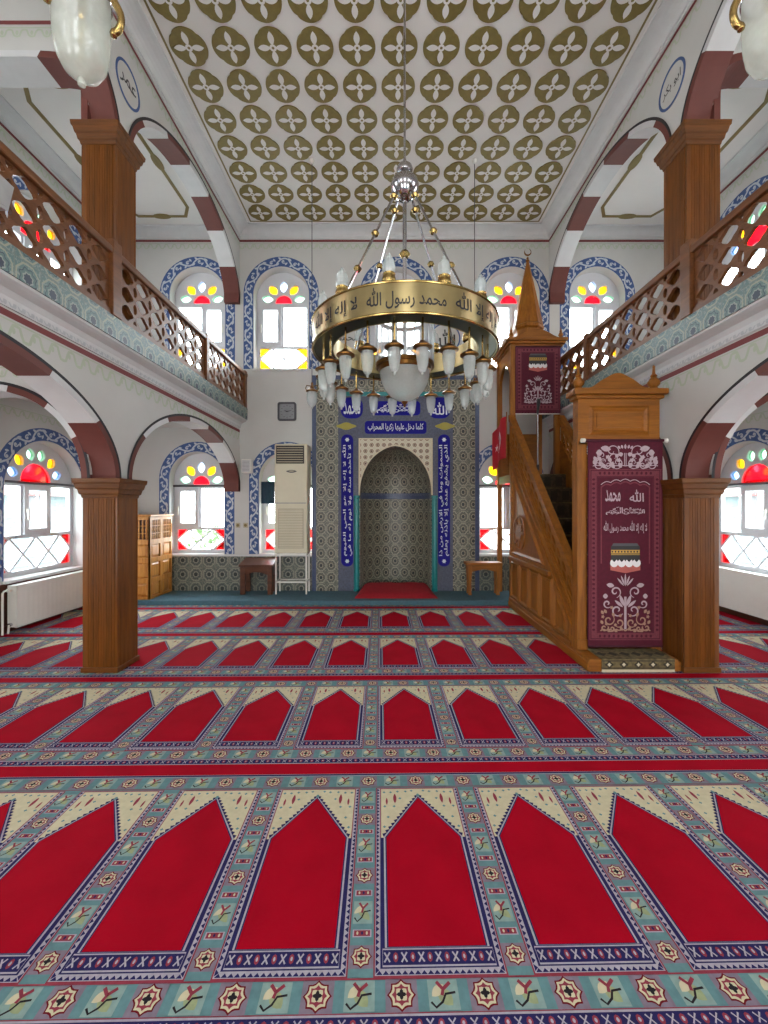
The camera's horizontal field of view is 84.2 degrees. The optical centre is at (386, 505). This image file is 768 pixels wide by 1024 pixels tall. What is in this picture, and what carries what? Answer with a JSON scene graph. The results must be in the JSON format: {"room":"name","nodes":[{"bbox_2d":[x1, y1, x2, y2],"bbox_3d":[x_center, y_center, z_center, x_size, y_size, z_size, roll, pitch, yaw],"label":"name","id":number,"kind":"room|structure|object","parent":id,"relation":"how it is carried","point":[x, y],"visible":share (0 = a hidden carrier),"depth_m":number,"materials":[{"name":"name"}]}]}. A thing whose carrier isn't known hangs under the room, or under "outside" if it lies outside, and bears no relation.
{"room":"mosque","nodes":[
{"label":"mosque","id":0,"kind":"room"},
{"bbox_2d":[0,122,82,584],"bbox_3d":[-4.503,-1.545,2.227,0.254,6.210,9.456,0,0,0],"label":"wall","id":1,"kind":"structure","parent":0,"point":[17,415],"depth_m":5.43,"materials":[{"name":"white paint"}]},
{"bbox_2d":[0,176,81,276],"bbox_3d":[-4.470,-3.150,5.500,0.250,1.890,1.620,0,0,0],"label":"window","id":2,"kind":"structure","parent":1,"relation":"in","point":[20,233],"depth_m":5.38,"materials":[{"name":"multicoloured glass"}]},
{"bbox_2d":[0,428,82,584],"bbox_3d":[-4.470,-0.050,5.500,0.250,1.890,1.620,0,0,0],"label":"window","id":3,"kind":"structure","parent":1,"relation":"in","point":[36,467],"depth_m":5.47,"materials":[{"name":"white plastic"}]},
{"bbox_2d":[0,569,82,634],"bbox_3d":[-4.363,1.177,1.850,0.034,0.565,8.700,0,0,0],"label":"baseboard","id":4,"kind":"structure","parent":1,"relation":"attached to","point":[2,587],"depth_m":4.88,"materials":[{"name":"white metal"}]},
{"bbox_2d":[0,0,90,118],"bbox_3d":[-3.495,-3.900,3.840,1.784,1.200,0.276,0,0,0],"label":"wall","id":5,"kind":"structure","parent":0,"point":[28,57],"depth_m":3.71,"materials":[{"name":"white paint"}]},
{"bbox_2d":[0,0,767,239],"bbox_3d":[0.120,-4.428,2.225,9.000,0.145,9.450,0,0,0],"label":"trim","id":6,"kind":"structure","parent":5,"relation":"attached to","point":[669,15],"depth_m":5.47,"materials":[{"name":"white paint"}]},
{"bbox_2d":[23,88,767,218],"bbox_3d":[0.120,-4.495,3.760,8.305,0.010,5.785,0,0,0],"label":"trim","id":7,"kind":"structure","parent":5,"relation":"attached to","point":[154,158],"depth_m":5.53,"materials":[{"name":"brown paint"}]},
{"bbox_2d":[0,365,91,477],"bbox_3d":[-3.495,-0.760,3.839,1.818,1.040,0.277,0,0,0],"label":"wall","id":8,"kind":"structure","parent":0,"point":[11,386],"depth_m":3.70,"materials":[{"name":"white paint"}]},
{"bbox_2d":[19,398,187,427],"bbox_3d":[-3.395,-1.360,2.225,1.970,0.160,9.450,0,0,0],"label":"floor","id":9,"kind":"structure","parent":0,"point":[169,424],"depth_m":6.76,"materials":[{"name":"white paint"}]},
{"bbox_2d":[70,119,145,319],"bbox_3d":[-2.498,-2.377,3.830,0.412,1.842,0.419,0,0,0],"label":"wooden column","id":10,"kind":"structure","parent":9,"relation":"on","point":[111,160],"depth_m":3.68,"materials":[{"name":"brown wood"}]},
{"bbox_2d":[0,12,239,478],"bbox_3d":[-2.518,-1.520,2.223,0.223,5.900,9.465,0,0,0],"label":"wall","id":11,"kind":"structure","parent":0,"point":[127,403],"depth_m":3.90,"materials":[{"name":"white paint"}]},
{"bbox_2d":[0,330,239,491],"bbox_3d":[-2.519,-0.679,2.250,0.237,0.889,9.448,0,0,0],"label":"arches","id":12,"kind":"structure","parent":11,"relation":"attached to","point":[95,439],"depth_m":3.57,"materials":[{"name":"brown paint"}]},
{"bbox_2d":[0,269,246,428],"bbox_3d":[-2.351,-1.334,2.224,0.118,0.148,9.456,0,0,0],"label":"trim","id":13,"kind":"structure","parent":11,"relation":"attached to","point":[15,295],"depth_m":3.43,"materials":[{"name":"white paint"}]},
{"bbox_2d":[0,236,247,419],"bbox_3d":[-2.395,-1.499,2.225,0.230,0.182,9.450,0,0,0],"label":"trim","id":14,"kind":"structure","parent":11,"relation":"attached to","point":[13,261],"depth_m":3.33,"materials":[{"name":"tile"}]},
{"bbox_2d":[115,56,139,111],"bbox_3d":[-2.405,-3.910,3.950,0.007,0.370,0.370,0,0,0],"label":"roundel","id":15,"kind":"object","parent":11,"relation":"attached to","point":[126,81],"visible":1,"depth_m":3.94,"materials":[{"name":"white paint"}]},
{"bbox_2d":[81,73,239,304],"bbox_3d":[-2.519,-3.775,2.250,0.237,0.959,9.448,0,0,0],"label":"trim","id":16,"kind":"structure","parent":11,"relation":"attached to","point":[101,98],"depth_m":5.30,"materials":[{"name":"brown paint"}]},
{"bbox_2d":[138,591,508,604],"bbox_3d":[0.120,1.420,6.575,9.000,0.080,0.750,0,0,0],"label":"platform","id":17,"kind":"object","parent":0,"point":[172,597],"visible":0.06,"depth_m":6.27,"materials":[{"name":"blue carpet"}]},
{"bbox_2d":[138,514,173,599],"bbox_3d":[-3.895,0.754,6.545,0.890,1.249,0.670,0,0,0],"label":"cabinet","id":18,"kind":"object","parent":17,"relation":"on","point":[154,530],"visible":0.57,"depth_m":6.36,"materials":[{"name":"brown wood"}]},
{"bbox_2d":[239,557,277,594],"bbox_3d":[-2.035,1.108,6.753,0.530,0.543,0.345,0,0,0],"label":"desk","id":19,"kind":"object","parent":17,"relation":"on","point":[265,565],"visible":0.95,"depth_m":6.61,"materials":[{"name":"brown wood"}]},
{"bbox_2d":[275,444,310,593],"bbox_3d":[-1.498,0.204,6.757,0.515,2.349,0.326,0,0,0],"label":"air conditioner","id":20,"kind":"object","parent":17,"relation":"on","point":[292,461],"visible":1,"depth_m":6.62,"materials":[{"name":"beige plastic"}]},
{"bbox_2d":[276,446,303,463],"bbox_3d":[-1.508,-0.800,6.606,0.435,0.280,0.025,0,0,0],"label":"grille","id":21,"kind":"object","parent":20,"relation":"attached to","point":[284,454],"depth_m":6.61,"materials":[{"name":"plastic"}]},
{"bbox_2d":[278,509,303,547],"bbox_3d":[-1.498,0.350,6.612,0.395,0.620,0.015,0,0,0],"label":"grille","id":22,"kind":"object","parent":20,"relation":"attached to","point":[290,521],"depth_m":6.61,"materials":[{"name":"beige plastic"}]},
{"bbox_2d":[354,582,437,598],"bbox_3d":[0.140,1.308,6.680,1.250,0.141,0.700,0,0,0],"label":"rug","id":23,"kind":"object","parent":17,"relation":"on","point":[378,590],"visible":1,"depth_m":6.49,"materials":[{"name":"red fabric"}]},
{"bbox_2d":[464,561,502,594],"bbox_3d":[1.502,1.127,6.660,0.565,0.504,0.220,0,0,0],"label":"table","id":24,"kind":"object","parent":17,"relation":"on","point":[471,566],"visible":1,"depth_m":6.57,"materials":[{"name":"brown wood"}]},
{"bbox_2d":[0,0,767,223],"bbox_3d":[0.120,-4.553,2.275,9.200,0.134,9.550,0,0,0],"label":"ceiling","id":25,"kind":"structure","parent":0,"point":[519,88],"depth_m":4.74,"materials":[{"name":"paint"}]},
{"bbox_2d":[43,0,124,88],"bbox_3d":[-0.912,-2.891,1.295,0.206,3.216,0.220,0,0,0],"label":"glass lamp","id":26,"kind":"object","parent":25,"relation":"hanging from","point":[82,31],"visible":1,"depth_m":1.26,"materials":[{"name":"white glass"}]},
{"bbox_2d":[305,158,318,392],"bbox_3d":[-0.976,-2.880,5.530,0.156,3.239,0.154,0,0,41],"label":"pendant lamp","id":27,"kind":"object","parent":25,"relation":"hanging from","point":[311,389],"visible":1,"depth_m":5.51,"materials":[{"name":"grey plastic"}]},
{"bbox_2d":[311,0,499,406],"bbox_3d":[0.152,-2.672,3.650,1.577,3.653,1.577,0,0,-43],"label":"ring chandelier","id":28,"kind":"object","parent":25,"relation":"hanging from","point":[442,302],"visible":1,"depth_m":3.27,"materials":[{"name":"gold metal"}]},
{"bbox_2d":[468,158,480,388],"bbox_3d":[1.139,-2.909,5.530,0.156,3.179,0.154,0,0,41],"label":"pendant lamp","id":29,"kind":"object","parent":25,"relation":"hanging from","point":[474,160],"visible":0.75,"depth_m":5.53,"materials":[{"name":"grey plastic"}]},
{"bbox_2d":[729,0,767,80],"bbox_3d":[1.160,-2.901,1.295,0.206,3.196,0.220,0,0,0],"label":"glass lamp","id":30,"kind":"object","parent":25,"relation":"hanging from","point":[752,26],"visible":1,"depth_m":1.30,"materials":[{"name":"white glass"}]},
{"bbox_2d":[132,240,666,554],"bbox_3d":[0.120,-1.545,7.073,9.500,6.210,0.254,0,0,0],"label":"wall","id":31,"kind":"structure","parent":0,"point":[332,263],"depth_m":6.95,"materials":[{"name":"white paint"}]},
{"bbox_2d":[0,140,318,407],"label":"balcony railing","id":32,"kind":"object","parent":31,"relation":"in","point":[278,292],"depth_m":4.11,"materials":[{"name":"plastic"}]},
{"bbox_2d":[0,175,13,210],"bbox_3d":[-2.236,-1.790,2.285,0.077,0.260,0.450,0,0,0],"label":"loudspeaker","id":33,"kind":"object","parent":32,"relation":"attached to","point":[6,189],"visible":1,"depth_m":2.45,"materials":[{"name":"grey plastic"}]},
{"bbox_2d":[0,177,10,205],"bbox_3d":[-2.200,-1.790,2.283,0.003,0.216,0.405,0,0,0],"label":"grille","id":34,"kind":"object","parent":33,"relation":"attached to","point":[5,187],"depth_m":2.45,"materials":[{"name":"plastic"}]},
{"bbox_2d":[159,442,233,555],"bbox_3d":[-3.110,-0.115,7.040,1.230,1.870,0.250,0,0,0],"label":"window","id":35,"kind":"structure","parent":31,"relation":"in","point":[196,472],"depth_m":7.11,"materials":[{"name":"white plastic"}]},
{"bbox_2d":[160,257,234,370],"bbox_3d":[-3.100,-3.140,7.040,1.230,1.870,0.250,0,0,0],"label":"window","id":36,"kind":"structure","parent":31,"relation":"in","point":[204,291],"depth_m":7.08,"materials":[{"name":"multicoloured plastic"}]},
{"bbox_2d":[241,459,252,472],"bbox_3d":[-2.255,-0.640,6.870,0.160,0.220,0.157,0,0,0],"label":"wall speaker","id":37,"kind":"object","parent":31,"relation":"attached to","point":[246,464],"visible":1,"depth_m":6.79,"materials":[{"name":"white plastic"}]},
{"bbox_2d":[242,460,249,471],"bbox_3d":[-2.255,-0.640,6.795,0.130,0.190,0.007,0,0,0],"label":"grille","id":38,"kind":"object","parent":37,"relation":"attached to","point":[245,463],"depth_m":6.79,"materials":[{"name":"grey plastic"}]},
{"bbox_2d":[249,442,311,555],"bbox_3d":[-1.640,-0.115,7.040,1.230,1.870,0.250,0,0,0],"label":"window","id":39,"kind":"structure","parent":31,"relation":"in","point":[268,528],"depth_m":6.95,"materials":[{"name":"white plastic"}]},
{"bbox_2d":[261,482,274,503],"bbox_3d":[-1.960,-0.220,6.996,0.220,0.360,0.028,0,0,0],"label":"roller blind","id":40,"kind":"object","parent":39,"relation":"attached to","point":[267,488],"visible":1,"depth_m":6.99,"materials":[{"name":"teal fabric"}]},
{"bbox_2d":[277,402,295,420],"bbox_3d":[-1.630,-1.540,6.928,0.300,0.300,0.040,0,0,0],"label":"wall clock","id":41,"kind":"object","parent":31,"relation":"attached to","point":[286,411],"visible":1,"depth_m":6.93,"materials":[{"name":"grey plastic"}]},
{"bbox_2d":[172,555,508,590],"bbox_3d":[0.120,1.089,6.937,9.000,0.583,0.026,0,0,0],"label":"trim","id":42,"kind":"structure","parent":31,"relation":"attached to","point":[189,573],"depth_m":6.93,"materials":[{"name":"tile"}]},
{"bbox_2d":[339,329,362,348],"bbox_3d":[-0.640,-2.740,6.946,0.500,0.500,0.007,0,0,0],"label":"roundel","id":43,"kind":"object","parent":31,"relation":"attached to","point":[353,336],"visible":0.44,"depth_m":6.95,"materials":[{"name":"white glass"}]},
{"bbox_2d":[312,375,478,591],"bbox_3d":[0.140,-0.370,7.156,2.714,3.500,0.630,0,0,0],"label":"mihrab","id":44,"kind":"object","parent":31,"relation":"attached to","point":[397,518],"visible":0.99,"depth_m":6.91,"materials":[{"name":"tile"}]},
{"bbox_2d":[360,446,430,492],"bbox_3d":[0.140,-0.597,7.208,1.150,0.754,0.520,0,0,0],"label":"hood","id":45,"kind":"object","parent":44,"relation":"attached to","point":[393,470],"depth_m":7.31,"materials":[{"name":"tile"}]},
{"bbox_2d":[360,257,434,355],"bbox_3d":[0.170,-3.140,7.040,1.230,1.870,0.250,0,0,0],"label":"window","id":46,"kind":"structure","parent":31,"relation":"in","point":[412,265],"depth_m":6.95,"materials":[{"name":"white glass"}]},
{"bbox_2d":[430,325,459,352],"bbox_3d":[0.950,-2.740,6.946,0.500,0.500,0.007,0,0,0],"label":"roundel","id":47,"kind":"object","parent":31,"relation":"attached to","point":[441,332],"visible":0.58,"depth_m":6.95,"materials":[{"name":"white paint"}]},
{"bbox_2d":[479,445,542,555],"bbox_3d":[1.950,-0.115,7.040,1.230,1.870,0.250,0,0,0],"label":"window","id":48,"kind":"structure","parent":31,"relation":"in","point":[488,476],"depth_m":7.11,"materials":[{"name":"white plastic"}]},
{"bbox_2d":[560,257,634,370],"bbox_3d":[3.440,-3.140,7.040,1.230,1.870,0.250,0,0,0],"label":"window","id":49,"kind":"structure","parent":31,"relation":"in","point":[596,292],"depth_m":7.08,"materials":[{"name":"white glass"}]},
{"bbox_2d":[549,0,767,478],"bbox_3d":[2.758,-1.520,2.223,0.223,5.900,9.465,0,0,0],"label":"wall","id":50,"kind":"structure","parent":0,"point":[695,386],"depth_m":3.79,"materials":[{"name":"white paint"}]},
{"bbox_2d":[475,180,767,396],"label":"railing","id":51,"kind":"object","parent":50,"relation":"in","point":[503,290],"depth_m":3.96,"materials":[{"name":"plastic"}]},
{"bbox_2d":[549,0,740,304],"bbox_3d":[2.759,-3.775,2.250,0.237,0.959,9.448,0,0,0],"label":"arch","id":52,"kind":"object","parent":50,"relation":"attached to","point":[721,41],"depth_m":4.41,"materials":[{"name":"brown paint"}]},
{"bbox_2d":[542,266,767,419],"bbox_3d":[2.635,-1.499,2.225,0.230,0.182,9.450,0,0,0],"label":"trim","id":53,"kind":"structure","parent":50,"relation":"attached to","point":[755,287],"depth_m":3.51,"materials":[{"name":"tile"}]},
{"bbox_2d":[542,294,767,428],"bbox_3d":[2.591,-1.334,2.224,0.118,0.148,9.456,0,0,0],"label":"trim","id":54,"kind":"structure","parent":50,"relation":"attached to","point":[754,316],"depth_m":3.48,"materials":[{"name":"white paint"}]},
{"bbox_2d":[550,358,767,478],"bbox_3d":[2.759,-0.679,2.250,0.237,0.889,9.448,0,0,0],"label":"trim","id":55,"kind":"structure","parent":50,"relation":"attached to","point":[706,439],"depth_m":3.52,"materials":[{"name":"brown paint"}]},
{"bbox_2d":[659,56,685,111],"bbox_3d":[2.646,-3.910,3.950,0.007,0.370,0.370,0,0,0],"label":"roundel","id":56,"kind":"object","parent":50,"relation":"attached to","point":[672,83],"visible":1,"depth_m":3.94,"materials":[{"name":"white paint"}]},
{"bbox_2d":[709,393,767,477],"bbox_3d":[3.735,-0.760,3.839,1.818,1.040,0.277,0,0,0],"label":"arch","id":57,"kind":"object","parent":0,"point":[716,462],"depth_m":3.70,"materials":[{"name":"white paint"}]},
{"bbox_2d":[710,37,767,118],"bbox_3d":[3.735,-3.900,3.840,1.784,1.200,0.276,0,0,0],"label":"wall","id":58,"kind":"structure","parent":0,"point":[736,76],"depth_m":3.82,"materials":[{"name":"white paint"}]},
{"bbox_2d":[720,147,767,574],"bbox_3d":[4.743,-1.545,2.227,0.254,6.210,9.456,0,0,0],"label":"wall","id":59,"kind":"structure","parent":0,"point":[758,168],"depth_m":5.47,"materials":[{"name":"white paint"}]},
{"bbox_2d":[719,428,767,573],"bbox_3d":[4.710,-0.050,5.500,0.250,1.890,1.620,0,0,0],"label":"window","id":60,"kind":"structure","parent":59,"relation":"in","point":[747,468],"depth_m":5.64,"materials":[{"name":"white plastic"}]},
{"bbox_2d":[719,606,767,625],"bbox_3d":[4.603,1.177,1.850,0.034,0.565,8.700,0,0,0],"label":"baseboard","id":61,"kind":"structure","parent":59,"relation":"attached to","point":[723,609],"depth_m":5.45,"materials":[{"name":"brown wood"}]},
{"bbox_2d":[720,175,767,284],"bbox_3d":[4.710,-3.150,5.500,0.250,1.890,1.620,0,0,0],"label":"window","id":62,"kind":"structure","parent":59,"relation":"in","point":[755,185],"depth_m":5.54,"materials":[{"name":"white glass"}]},
{"bbox_3d":[0.120,1.510,2.225,9.000,0.100,9.450,0,0,0],"label":"floor","id":63,"kind":"structure","parent":0,"visible":0},
{"bbox_2d":[0,605,767,1023],"bbox_3d":[0.120,1.452,1.863,8.920,0.016,8.665,0,0,0],"label":"carpet","id":64,"kind":"object","parent":63,"relation":"on","point":[271,814],"visible":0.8,"depth_m":1.94,"materials":[{"name":"red carpet"}]},
{"bbox_2d":[1,570,82,635],"bbox_3d":[-4.277,1.178,5.410,0.107,0.537,1.382,0,0,0],"label":"panel radiator","id":65,"kind":"object","parent":64,"relation":"on","point":[28,602],"visible":0.79,"depth_m":5.20,"materials":[{"name":"white metal"}]},
{"bbox_2d":[8,570,82,585],"bbox_3d":[-4.277,0.914,5.475,0.105,0.010,1.250,0,0,0],"label":"grille","id":66,"kind":"object","parent":65,"relation":"attached to","point":[72,574],"depth_m":5.35,"materials":[{"name":"white metal"}]},
{"bbox_2d":[71,478,146,672],"bbox_3d":[-2.485,0.602,3.830,0.419,1.680,0.419,0,0,0],"label":"wooden column","id":67,"kind":"structure","parent":64,"relation":"on","point":[110,505],"depth_m":3.68,"materials":[{"name":"brown wood"}]},
{"bbox_2d":[492,249,680,671],"bbox_3d":[2.155,-1.247,5.317,0.870,5.377,3.254,0,0,0],"label":"minbar","id":68,"kind":"object","parent":64,"relation":"on","point":[548,556],"visible":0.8,"depth_m":4.82,"materials":[{"name":"brown wood"}]},
{"bbox_2d":[492,412,506,469],"bbox_3d":[1.718,-0.966,6.501,0.040,0.789,0.718,0,0,0],"label":"flag","id":69,"kind":"object","parent":68,"relation":"attached to","point":[499,436],"visible":1,"depth_m":6.42,"materials":[{"name":"red fabric"}]},
{"bbox_2d":[515,346,560,414],"bbox_3d":[2.169,-1.806,6.102,0.648,0.986,0.024,0,0,0],"label":"banner","id":70,"kind":"object","parent":68,"relation":"hanging from","point":[537,368],"visible":0.97,"depth_m":6.11,"materials":[{"name":"red fabric"}]},
{"bbox_2d":[529,354,546,371],"bbox_3d":[2.169,-2.060,6.106,0.265,0.260,0.001,0,0,0],"label":"picture","id":71,"kind":"object","parent":70,"relation":"attached to","point":[537,362],"depth_m":6.11,"materials":[{"name":"multicoloured fabric"}]},
{"bbox_2d":[536,398,540,471],"bbox_3d":[1.970,-0.718,5.544,0.170,1.340,0.180,0,0,0],"label":"microphone stand","id":72,"kind":"object","parent":68,"relation":"on","point":[538,402],"visible":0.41,"depth_m":5.54,"materials":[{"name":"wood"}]},
{"bbox_2d":[580,438,668,646],"bbox_3d":[2.185,0.339,3.915,0.794,1.924,0.040,0,0,0],"label":"banner","id":73,"kind":"object","parent":68,"relation":"hanging from","point":[625,492],"visible":1,"depth_m":3.92,"materials":[{"name":"red fabric"}]},
{"bbox_2d":[610,543,640,572],"bbox_3d":[2.195,0.481,3.913,0.280,0.275,0.001,0,0,0],"label":"picture","id":74,"kind":"object","parent":73,"relation":"attached to","point":[624,557],"depth_m":3.91,"materials":[{"name":"multicoloured fabric"}]},
{"bbox_2d":[588,649,674,672],"bbox_3d":[2.175,1.382,3.810,0.630,0.118,0.270,0,0,0],"label":"rug","id":75,"kind":"object","parent":68,"relation":"on","point":[612,660],"visible":1,"depth_m":3.68,"materials":[{"name":"beige carpet"}]},
{"bbox_2d":[660,478,730,672],"bbox_3d":[2.725,0.602,3.830,0.419,1.680,0.419,0,0,0],"label":"wooden column","id":76,"kind":"structure","parent":64,"relation":"on","point":[690,505],"depth_m":3.68,"materials":[{"name":"brown wood"}]},
{"bbox_2d":[719,566,767,619],"bbox_3d":[4.516,1.137,5.410,0.107,0.617,1.382,0,0,0],"label":"panel radiator","id":77,"kind":"object","parent":64,"relation":"on","point":[746,592],"visible":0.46,"depth_m":5.31,"materials":[{"name":"white metal"}]},
{"bbox_2d":[719,566,767,576],"bbox_3d":[4.518,0.834,5.475,0.105,0.010,1.250,0,0,0],"label":"grille","id":78,"kind":"object","parent":77,"relation":"attached to","point":[729,570],"depth_m":5.38,"materials":[{"name":"white metal"}]},
{"label":"outside","id":79,"kind":"structure","parent":0,"visible":0},
{"bbox_2d":[180,526,508,548],"bbox_3d":[0.000,1.985,19.500,60.000,0.150,41.000,0,0,0],"label":"ground","id":80,"kind":"structure","parent":79,"point":[490,539],"depth_m":24.23,"materials":[{"name":"white"}]},
{"bbox_2d":[4,485,65,570],"bbox_3d":[-11.500,0.585,10.000,3.600,2.649,8.600,0,0,0],"label":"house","id":81,"kind":"structure","parent":80,"relation":"on","point":[58,496],"depth_m":12.03,"materials":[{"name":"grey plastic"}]},
{"bbox_2d":[186,524,274,548],"bbox_3d":[-3.380,1.125,9.198,2.016,1.572,1.454,0,0,0],"label":"shrub","id":82,"kind":"object","parent":80,"relation":"on","point":[200,532],"visible":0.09,"depth_m":9.01,"materials":[{"name":"green plant"}]},
{"bbox_2d":[725,488,767,568],"bbox_3d":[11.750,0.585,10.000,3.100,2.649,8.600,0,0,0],"label":"window panes","id":83,"kind":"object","parent":80,"relation":"on","point":[759,553],"visible":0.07,"depth_m":12.55,"materials":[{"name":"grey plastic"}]},
{"bbox_3d":[3.635,-1.360,2.225,1.970,0.160,9.450,0,0,0],"label":"floor","id":84,"kind":"structure","parent":0,"visible":0},
{"bbox_2d":[654,119,731,319],"bbox_3d":[2.739,-2.377,3.830,0.412,1.842,0.419,0,0,0],"label":"wooden column","id":85,"kind":"structure","parent":84,"relation":"on","point":[689,161],"depth_m":3.68,"materials":[{"name":"brown wood"}]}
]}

